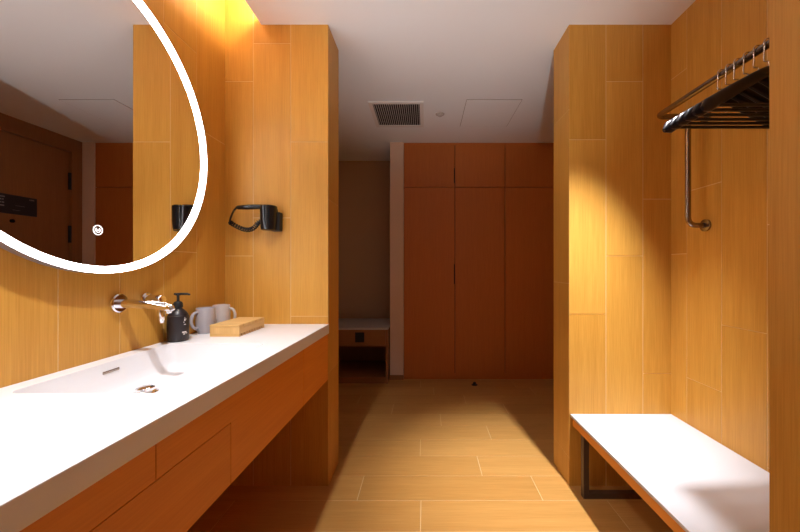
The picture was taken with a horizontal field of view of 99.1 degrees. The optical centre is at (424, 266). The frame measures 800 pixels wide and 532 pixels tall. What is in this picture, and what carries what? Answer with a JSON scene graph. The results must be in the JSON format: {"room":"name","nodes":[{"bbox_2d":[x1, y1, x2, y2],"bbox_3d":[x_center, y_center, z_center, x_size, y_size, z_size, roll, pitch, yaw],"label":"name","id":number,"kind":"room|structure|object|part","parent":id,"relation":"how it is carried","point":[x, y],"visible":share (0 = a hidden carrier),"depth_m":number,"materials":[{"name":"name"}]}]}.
{"room":"hotel bathroom","nodes":[
{"label":"hotel bathroom","id":0,"kind":"room"},
{"bbox_2d":[0,0,224,387],"bbox_3d":[-1.096,-0.142,0.307,0.061,2.620,3.014,0,0,0],"label":"wall","id":1,"kind":"structure","parent":0,"point":[52,320],"depth_m":1.26,"materials":[{"name":"brown wood"}]},
{"bbox_2d":[0,0,206,272],"bbox_3d":[-1.046,-0.484,1.100,0.038,1.010,1.010,0,0,0],"label":"round mirror","id":2,"kind":"object","parent":1,"relation":"attached to","point":[103,152],"visible":1,"depth_m":1.06,"materials":[{"name":"grey mirror"}]},
{"bbox_2d":[109,292,174,322],"bbox_3d":[-0.967,0.152,1.234,0.197,0.121,0.179,0,0,0],"label":"faucet","id":3,"kind":"object","parent":1,"relation":"attached to","point":[118,303],"visible":1,"depth_m":1.17,"materials":[{"name":"silver metal"}]},
{"bbox_3d":[-0.962,0.136,1.178,0.187,0.048,0.031,0,0,0],"label":"spout","id":4,"kind":"part","parent":3,"relation":"part of","materials":[{"name":"silver metal"}]},
{"bbox_3d":[-1.006,0.175,1.296,0.027,0.076,0.026,0,0,0],"label":"lever handle","id":5,"kind":"part","parent":3,"relation":"part of","materials":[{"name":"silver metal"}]},
{"bbox_2d":[20,334,327,531],"bbox_3d":[-0.792,0.477,0.982,0.548,0.246,1.660,0,0,0],"label":"vanity cabinet","id":6,"kind":"object","parent":1,"relation":"attached to","point":[170,485],"visible":0.77,"depth_m":0.80,"materials":[{"name":"brown wood"}]},
{"bbox_3d":[-0.558,0.392,0.418,0.020,0.075,0.532,0,0,1],"label":"panel","id":7,"kind":"part","parent":6,"relation":"part of","materials":[{"name":"brown wood"}]},
{"bbox_3d":[-0.555,0.516,0.545,0.020,0.168,0.787,0,0,1],"label":"drawer","id":8,"kind":"part","parent":6,"relation":"part of","materials":[{"name":"brown wood"}]},
{"bbox_2d":[0,324,328,531],"bbox_3d":[-0.789,0.355,0.982,0.554,0.103,1.660,0,0,0],"label":"countertop","id":9,"kind":"structure","parent":6,"relation":"on","point":[62,432],"depth_m":0.75,"materials":[{"name":"white stone"}]},
{"bbox_2d":[16,345,261,392],"bbox_3d":[-0.823,0.358,1.085,0.381,0.097,0.530,0,0,0],"label":"basin","id":10,"kind":"object","parent":9,"relation":"in","point":[161,368],"depth_m":1.19,"materials":[{"name":"white ceramic"}]},
{"bbox_2d":[167,293,189,341],"bbox_3d":[-1.018,0.205,1.402,0.076,0.197,0.076,0,0,28],"label":"soap dispenser","id":11,"kind":"object","parent":9,"relation":"on","point":[178,320],"visible":0.91,"depth_m":1.38,"materials":[{"name":"black plastic"}]},
{"bbox_2d":[189,307,215,333],"bbox_3d":[-1.014,0.246,1.558,0.081,0.116,0.108,0,0,0],"label":"mug","id":12,"kind":"object","parent":9,"relation":"on","point":[204,316],"visible":0.9,"depth_m":1.54,"materials":[{"name":"grey ceramic"}]},
{"bbox_3d":[-1.034,0.241,1.522,0.015,0.084,0.037,0,0,22],"label":"handle","id":13,"kind":"part","parent":12,"relation":"part of","materials":[{"name":"grey ceramic"}]},
{"bbox_2d":[212,304,236,322],"bbox_3d":[-1.001,0.246,1.685,0.104,0.116,0.079,0,0,24],"label":"mug","id":14,"kind":"object","parent":9,"relation":"on","point":[222,310],"visible":0.65,"depth_m":1.67,"materials":[{"name":"grey ceramic"}]},
{"bbox_3d":[-0.959,0.241,1.695,0.037,0.084,0.015,0,0,-5],"label":"handle","id":15,"kind":"part","parent":14,"relation":"part of","materials":[{"name":"grey ceramic"}]},
{"bbox_2d":[210,317,263,336],"bbox_3d":[-0.873,0.278,1.596,0.130,0.052,0.232,0,0,0],"label":"box","id":16,"kind":"object","parent":9,"relation":"on","point":[239,326],"visible":1,"depth_m":1.51,"materials":[{"name":"brown wood"}]},
{"bbox_3d":[-0.873,0.259,1.596,0.130,0.014,0.232,0,0,0],"label":"slatted lid","id":17,"kind":"part","parent":16,"relation":"part of","materials":[{"name":"brown wood"}]},
{"bbox_3d":[-0.544,0.477,1.077,0.020,0.245,0.783,0,0,1],"label":"panel","id":18,"kind":"part","parent":6,"relation":"part of","materials":[{"name":"brown wood"}]},
{"bbox_3d":[-0.532,0.477,1.642,0.020,0.245,0.342,0,0,1],"label":"panel","id":19,"kind":"part","parent":6,"relation":"part of","materials":[{"name":"brown wood"}]},
{"bbox_2d":[328,25,338,484],"bbox_3d":[-0.567,-0.062,1.922,0.101,2.460,0.215,0,0,0],"label":"wall","id":20,"kind":"structure","parent":0,"point":[333,52],"depth_m":1.90,"materials":[{"name":"brown wood"}]},
{"bbox_2d":[338,161,389,317],"bbox_3d":[-0.714,-0.062,4.170,0.827,2.460,0.060,0,0,0],"label":"wall","id":21,"kind":"structure","parent":0,"point":[364,186],"depth_m":4.14,"materials":[{"name":"grey paper"}]},
{"bbox_2d":[187,378,673,531],"bbox_3d":[0.225,1.197,1.470,2.790,0.061,5.540,0,0,0],"label":"floor","id":22,"kind":"structure","parent":0,"point":[416,455],"depth_m":1.88,"materials":[{"name":"tile"}]},
{"bbox_2d":[339,318,389,383],"bbox_3d":[-0.715,0.890,3.721,0.694,0.556,0.657,0,0,0],"label":"nightstand","id":23,"kind":"object","parent":22,"relation":"on","point":[364,343],"visible":0.55,"depth_m":3.56,"materials":[{"name":"wood"}]},
{"bbox_3d":[-0.652,0.703,3.394,0.092,0.100,0.003,0,0,0],"label":"handle","id":24,"kind":"part","parent":23,"relation":"part of","materials":[{"name":"black metal"}]},
{"bbox_3d":[-0.715,0.704,3.406,0.642,0.150,0.020,0,0,0],"label":"drawer","id":25,"kind":"part","parent":23,"relation":"part of","materials":[{"name":"brown wood"}]},
{"bbox_2d":[390,375,403,379],"bbox_3d":[-0.293,1.143,3.516,0.143,0.050,0.008,0,0,0],"label":"baseboard","id":26,"kind":"structure","parent":22,"relation":"on","point":[392,377],"depth_m":3.51,"materials":[{"name":"brown wood"}]},
{"bbox_2d":[390,142,553,378],"bbox_3d":[0.493,-0.062,3.830,1.713,2.460,0.620,0,0,0],"label":"wardrobe","id":27,"kind":"object","parent":22,"relation":"on","point":[479,217],"depth_m":3.53,"materials":[{"name":"brown wood"}]},
{"bbox_3d":[0.045,-1.050,3.540,0.525,0.437,0.020,0,0,0],"label":"door","id":28,"kind":"part","parent":27,"relation":"part of","materials":[{"name":"brown wood"}]},
{"bbox_3d":[0.045,0.157,3.540,0.525,1.966,0.020,0,0,0],"label":"door","id":29,"kind":"part","parent":27,"relation":"part of","materials":[{"name":"brown wood"}]},
{"bbox_3d":[0.571,-1.050,3.540,0.514,0.437,0.020,0,0,0],"label":"door","id":30,"kind":"part","parent":27,"relation":"part of","materials":[{"name":"brown wood"}]},
{"bbox_3d":[0.571,0.157,3.540,0.514,1.966,0.020,0,0,0],"label":"door","id":31,"kind":"part","parent":27,"relation":"part of","materials":[{"name":"brown wood"}]},
{"bbox_3d":[1.091,-1.050,3.540,0.513,0.437,0.020,0,0,0],"label":"door","id":32,"kind":"part","parent":27,"relation":"part of","materials":[{"name":"brown wood"}]},
{"bbox_3d":[1.091,0.157,3.540,0.513,1.966,0.020,0,0,0],"label":"door","id":33,"kind":"part","parent":27,"relation":"part of","materials":[{"name":"brown wood"}]},
{"bbox_2d":[570,414,768,531],"bbox_3d":[1.042,0.975,1.286,0.537,0.384,1.053,0,0,0],"label":"bench","id":34,"kind":"object","parent":22,"relation":"on","point":[693,482],"visible":0.99,"depth_m":1.32,"materials":[{"name":"stone"}]},
{"bbox_2d":[225,0,670,485],"bbox_3d":[0.205,-0.142,1.863,2.543,2.620,0.101,0,0,0],"label":"wall","id":35,"kind":"structure","parent":0,"point":[620,75],"depth_m":1.81,"materials":[{"name":"brown wood"}]},
{"bbox_2d":[228,204,281,231],"bbox_3d":[-0.892,-0.253,1.767,0.268,0.144,0.090,0,0,0],"label":"hair dryer","id":36,"kind":"object","parent":35,"relation":"attached to","point":[270,219],"visible":1,"depth_m":1.75,"materials":[{"name":"black plastic"}]},
{"bbox_3d":[-0.936,-0.246,1.773,0.181,0.131,0.028,0,0,0],"label":"coiled cord","id":37,"kind":"part","parent":36,"relation":"part of","materials":[{"name":"black plastic"}]},
{"bbox_3d":[-0.903,-0.311,1.764,0.156,0.028,0.036,0,0,0],"label":"handle","id":38,"kind":"part","parent":36,"relation":"part of","materials":[{"name":"black plastic"}]},
{"bbox_3d":[-0.781,-0.237,1.793,0.047,0.099,0.038,0,0,0],"label":"wall plate","id":39,"kind":"part","parent":36,"relation":"part of","materials":[{"name":"black plastic"}]},
{"bbox_2d":[245,0,695,160],"bbox_3d":[0.246,-1.312,1.500,2.747,0.040,5.400,0,0,0],"label":"ceiling","id":40,"kind":"structure","parent":0,"point":[441,54],"depth_m":2.04,"materials":[{"name":"white paint"}]},
{"bbox_2d":[368,101,423,126],"bbox_3d":[-0.229,-1.287,2.885,0.433,0.010,0.470,0,0,0],"label":"ceiling vent","id":41,"kind":"object","parent":40,"relation":"in","point":[384,113],"visible":1,"depth_m":2.86,"materials":[{"name":"white paint"}]},
{"bbox_2d":[436,112,443,116],"bbox_3d":[0.127,-1.282,2.870,0.076,0.020,0.076,0,0,0],"label":"ceiling detector","id":42,"kind":"object","parent":40,"relation":"attached to","point":[439,114],"visible":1,"depth_m":2.86,"materials":[{"name":"beige plastic"}]},
{"bbox_2d":[460,99,521,126],"bbox_3d":[0.535,-1.290,2.870,0.430,0.004,0.500,0,0,0],"label":"ceiling hatch","id":43,"kind":"object","parent":40,"relation":"attached to","point":[477,112],"visible":1,"depth_m":2.83,"materials":[{"name":"white paint"}]},
{"bbox_2d":[554,26,568,484],"bbox_3d":[0.819,-0.062,1.922,0.101,2.460,0.215,0,0,0],"label":"wall","id":44,"kind":"structure","parent":0,"point":[561,51],"depth_m":1.90,"materials":[{"name":"brown wood"}]},
{"bbox_2d":[671,0,768,471],"bbox_3d":[1.342,-0.062,1.107,0.061,2.460,1.414,0,0,0],"label":"wall","id":45,"kind":"structure","parent":0,"point":[720,274],"depth_m":1.51,"materials":[{"name":"brown wood"}]},
{"bbox_2d":[657,40,768,230],"bbox_3d":[1.190,-0.447,1.242,0.244,0.562,0.739,0,0,0],"label":"rail","id":46,"kind":"object","parent":45,"relation":"attached to","point":[704,225],"visible":0.77,"depth_m":1.56,"materials":[{"name":"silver metal"}]},
{"bbox_2d":[662,69,768,132],"bbox_3d":[1.080,-0.602,1.227,0.448,0.236,0.031,0,0,0],"label":"clothes hanger","id":47,"kind":"object","parent":46,"relation":"hanging from","point":[666,129],"visible":0.39,"depth_m":1.22,"materials":[{"name":"black wood"}]},
{"bbox_2d":[669,63,768,128],"bbox_3d":[1.080,-0.602,1.194,0.448,0.236,0.031,0,0,0],"label":"clothes hanger","id":48,"kind":"object","parent":46,"relation":"hanging from","point":[739,98],"visible":0.42,"depth_m":1.19,"materials":[{"name":"black wood"}]},
{"bbox_2d":[676,58,768,125],"bbox_3d":[1.080,-0.602,1.162,0.448,0.236,0.031,0,0,0],"label":"clothes hanger","id":49,"kind":"object","parent":46,"relation":"hanging from","point":[748,93],"visible":0.39,"depth_m":1.16,"materials":[{"name":"black wood"}]},
{"bbox_2d":[683,51,768,120],"bbox_3d":[1.080,-0.602,1.127,0.448,0.236,0.031,0,0,0],"label":"clothes hanger","id":50,"kind":"object","parent":46,"relation":"hanging from","point":[758,87],"visible":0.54,"depth_m":1.13,"materials":[{"name":"black wood"}]},
{"bbox_2d":[692,45,768,116],"bbox_3d":[1.080,-0.602,1.092,0.448,0.236,0.031,0,0,0],"label":"clothes hanger","id":51,"kind":"object","parent":46,"relation":"hanging from","point":[696,111],"visible":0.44,"depth_m":1.09,"materials":[{"name":"black wood"}]},
{"bbox_2d":[700,38,768,111],"bbox_3d":[1.080,-0.602,1.058,0.448,0.236,0.031,0,0,0],"label":"clothes hanger","id":52,"kind":"object","parent":46,"relation":"hanging from","point":[718,99],"visible":0.72,"depth_m":1.06,"materials":[{"name":"black wood"}]},
{"bbox_2d":[769,0,799,531],"bbox_3d":[1.040,-0.062,0.577,0.546,2.460,0.360,0,0,0],"label":"wall","id":53,"kind":"structure","parent":0,"point":[784,15],"depth_m":0.72,"materials":[{"name":"brown wood"}]}
]}

